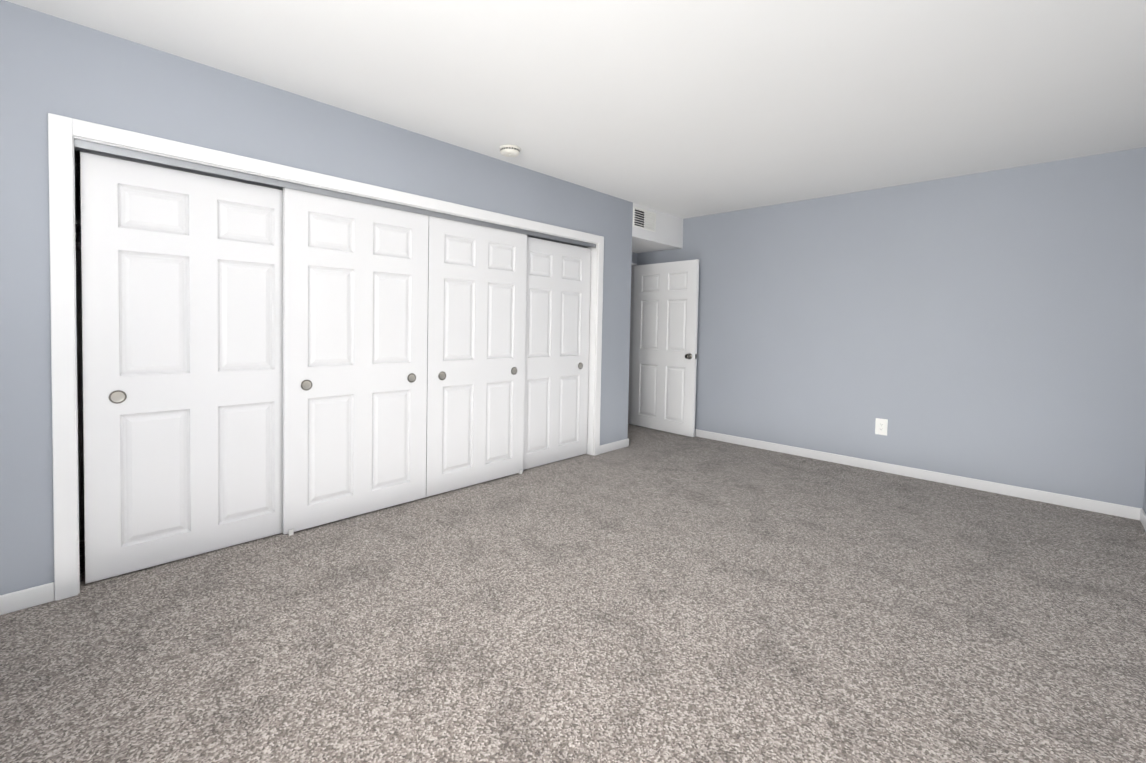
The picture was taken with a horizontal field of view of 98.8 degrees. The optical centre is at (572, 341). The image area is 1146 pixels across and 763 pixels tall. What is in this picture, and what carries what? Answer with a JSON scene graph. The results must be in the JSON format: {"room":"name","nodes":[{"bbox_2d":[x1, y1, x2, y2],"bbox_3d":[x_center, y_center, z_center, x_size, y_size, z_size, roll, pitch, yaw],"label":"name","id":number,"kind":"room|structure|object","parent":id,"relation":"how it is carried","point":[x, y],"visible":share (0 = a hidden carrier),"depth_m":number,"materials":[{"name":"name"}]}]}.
{"room":"empty bedroom","nodes":[
{"label":"empty bedroom","id":0,"kind":"room"},
{"bbox_2d":[74,150,531,541],"bbox_3d":[-1.345,-0.156,3.696,0.670,2.500,3.780,3,2,44],"label":"wall","id":1,"kind":"structure","parent":0,"point":[79,356],"depth_m":2.66,"materials":[{"name":"paint"}]},
{"bbox_2d":[75,220,80,248],"bbox_3d":[-1.339,-0.550,3.755,0.370,0.116,3.680,3,2,44],"label":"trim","id":2,"kind":"structure","parent":1,"relation":"attached to","point":[78,234],"depth_m":2.46,"materials":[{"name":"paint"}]},
{"bbox_2d":[0,0,632,594],"bbox_3d":[-1.172,-0.140,3.300,0.130,2.500,4.947,3,2,44],"label":"wall","id":3,"kind":"structure","parent":0,"point":[58,66],"depth_m":2.27,"materials":[{"name":"grey paint"}]},
{"bbox_2d":[0,582,54,614],"bbox_3d":[-2.503,1.089,1.866,0.016,0.082,0.733,3,2,44],"label":"baseboard","id":4,"kind":"structure","parent":3,"relation":"attached to","point":[25,598],"depth_m":2.07,"materials":[{"name":"white paint"}]},
{"bbox_2d":[80,152,282,583],"bbox_3d":[-1.924,0.130,2.558,0.039,1.962,0.890,3,2,44],"label":"closet door","id":5,"kind":"structure","parent":3,"relation":"in","point":[182,312],"depth_m":2.47,"materials":[{"name":"white paint"}]},
{"bbox_2d":[48,113,603,600],"bbox_3d":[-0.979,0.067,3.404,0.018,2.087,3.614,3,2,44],"label":"trim","id":6,"kind":"structure","parent":3,"relation":"attached to","point":[60,161],"depth_m":2.14,"materials":[{"name":"white paint"}]},
{"bbox_2d":[74,139,595,247],"bbox_3d":[-1.018,-0.885,3.429,0.109,0.034,3.460,3,2,44],"label":"door track","id":7,"kind":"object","parent":3,"relation":"attached to","point":[129,155],"depth_m":2.67,"materials":[{"name":"silver metal"}]},
{"bbox_2d":[282,187,428,533],"bbox_3d":[-1.334,0.115,3.109,0.039,1.972,0.890,3,2,44],"label":"closet door","id":8,"kind":"structure","parent":3,"relation":"in","point":[355,299],"depth_m":3.05,"materials":[{"name":"white paint"}]},
{"bbox_2d":[288,470,521,535],"bbox_3d":[-1.058,1.092,3.482,0.090,0.030,1.749,3,2,44],"label":"trim","id":9,"kind":"structure","parent":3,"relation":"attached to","point":[291,532],"depth_m":2.83,"materials":[{"name":"white plastic"}]},
{"bbox_2d":[426,216,526,496],"bbox_3d":[-0.715,0.107,3.755,0.039,1.972,0.890,3,2,44],"label":"closet door","id":10,"kind":"structure","parent":3,"relation":"in","point":[476,329],"depth_m":3.70,"materials":[{"name":"white paint"}]},
{"bbox_2d":[523,237,590,469],"bbox_3d":[-0.167,0.106,4.393,0.039,1.962,0.890,3,2,44],"label":"closet door","id":11,"kind":"structure","parent":3,"relation":"in","point":[557,347],"depth_m":4.39,"materials":[{"name":"white paint"}]},
{"bbox_2d":[600,438,628,453],"bbox_3d":[0.405,1.050,4.906,0.012,0.082,0.453,3,2,44],"label":"baseboard","id":12,"kind":"structure","parent":3,"relation":"attached to","point":[616,445],"depth_m":4.91,"materials":[{"name":"white paint"}]},
{"bbox_2d":[0,424,1145,762],"bbox_3d":[-0.144,1.187,3.081,5.650,0.100,6.028,3,2,44],"label":"floor","id":13,"kind":"structure","parent":0,"point":[650,596],"depth_m":1.98,"materials":[{"name":"carpet"}]},
{"bbox_2d":[5,0,1145,218],"bbox_3d":[-0.094,-1.411,3.000,5.650,0.100,6.028,3,2,44],"label":"ceiling","id":14,"kind":"structure","parent":0,"point":[683,109],"depth_m":2.48,"materials":[{"name":"white paint"}]},
{"bbox_2d":[499,145,520,156],"bbox_3d":[-0.453,-1.360,3.532,0.152,0.048,0.152,3,2,44],"label":"smoke detector","id":15,"kind":"object","parent":14,"relation":"attached to","point":[510,150],"visible":1,"depth_m":3.49,"materials":[{"name":"plastic"}]},
{"bbox_2d":[632,252,636,263],"bbox_3d":[0.414,-1.036,5.867,0.150,0.130,0.971,3,2,44],"label":"wall","id":16,"kind":"structure","parent":0,"point":[634,257],"depth_m":6.13,"materials":[{"name":"grey paint"}]},
{"bbox_2d":[632,203,682,252],"bbox_3d":[0.653,-1.259,5.635,0.800,0.340,0.971,3,2,44],"label":"ceiling soffit","id":17,"kind":"structure","parent":0,"point":[667,234],"depth_m":5.47,"materials":[{"name":"white paint"}]},
{"bbox_2d":[633,207,655,231],"bbox_3d":[0.753,-1.274,5.152,0.010,0.200,0.394,3,2,44],"label":"air vent grille","id":18,"kind":"object","parent":17,"relation":"attached to","point":[644,219],"visible":1,"depth_m":5.14,"materials":[{"name":"white plastic"}]},
{"bbox_2d":[637,147,1145,508],"bbox_3d":[1.927,-0.140,5.178,5.650,2.500,0.110,3,2,44],"label":"wall","id":19,"kind":"structure","parent":0,"point":[990,326],"depth_m":4.01,"materials":[{"name":"grey paint"}]},
{"bbox_2d":[628,263,636,423],"bbox_3d":[0.394,0.044,5.900,0.150,2.030,0.971,3,2,44],"label":"door frame","id":20,"kind":"structure","parent":19,"relation":"attached to","point":[631,341],"depth_m":6.21,"materials":[{"name":"white paint"}]},
{"bbox_2d":[631,259,698,436],"bbox_3d":[1.067,0.070,5.822,0.167,1.985,0.915,-1,2,-42],"label":"hall door","id":21,"kind":"structure","parent":19,"relation":"in","point":[664,351],"depth_m":5.77,"materials":[{"name":"white paint"}]},
{"bbox_2d":[875,418,887,435],"bbox_3d":[2.726,0.758,4.344,0.092,0.142,0.008,3,2,44],"label":"electrical outlet plate","id":22,"kind":"object","parent":19,"relation":"attached to","point":[881,425],"visible":1,"depth_m":4.34,"materials":[{"name":"white plastic"}]},
{"bbox_2d":[695,429,1135,519],"bbox_3d":[2.276,1.090,4.773,4.200,0.082,0.016,3,2,44],"label":"baseboard","id":23,"kind":"structure","parent":19,"relation":"attached to","point":[1113,509],"depth_m":4.03,"materials":[{"name":"white paint"}]},
{"bbox_2d":[1143,463,1145,513],"bbox_3d":[1.843,-0.013,1.087,0.110,2.500,5.918,3,2,44],"label":"wall","id":24,"kind":"structure","parent":0,"point":[1144,504],"depth_m":3.27,"materials":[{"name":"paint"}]},
{"bbox_2d":[1136,508,1145,530],"bbox_3d":[1.813,1.193,1.208,0.016,0.082,5.808,3,2,44],"label":"baseboard","id":25,"kind":"structure","parent":24,"relation":"attached to","point":[1140,514],"depth_m":3.26,"materials":[{"name":"white paint"}]}
]}

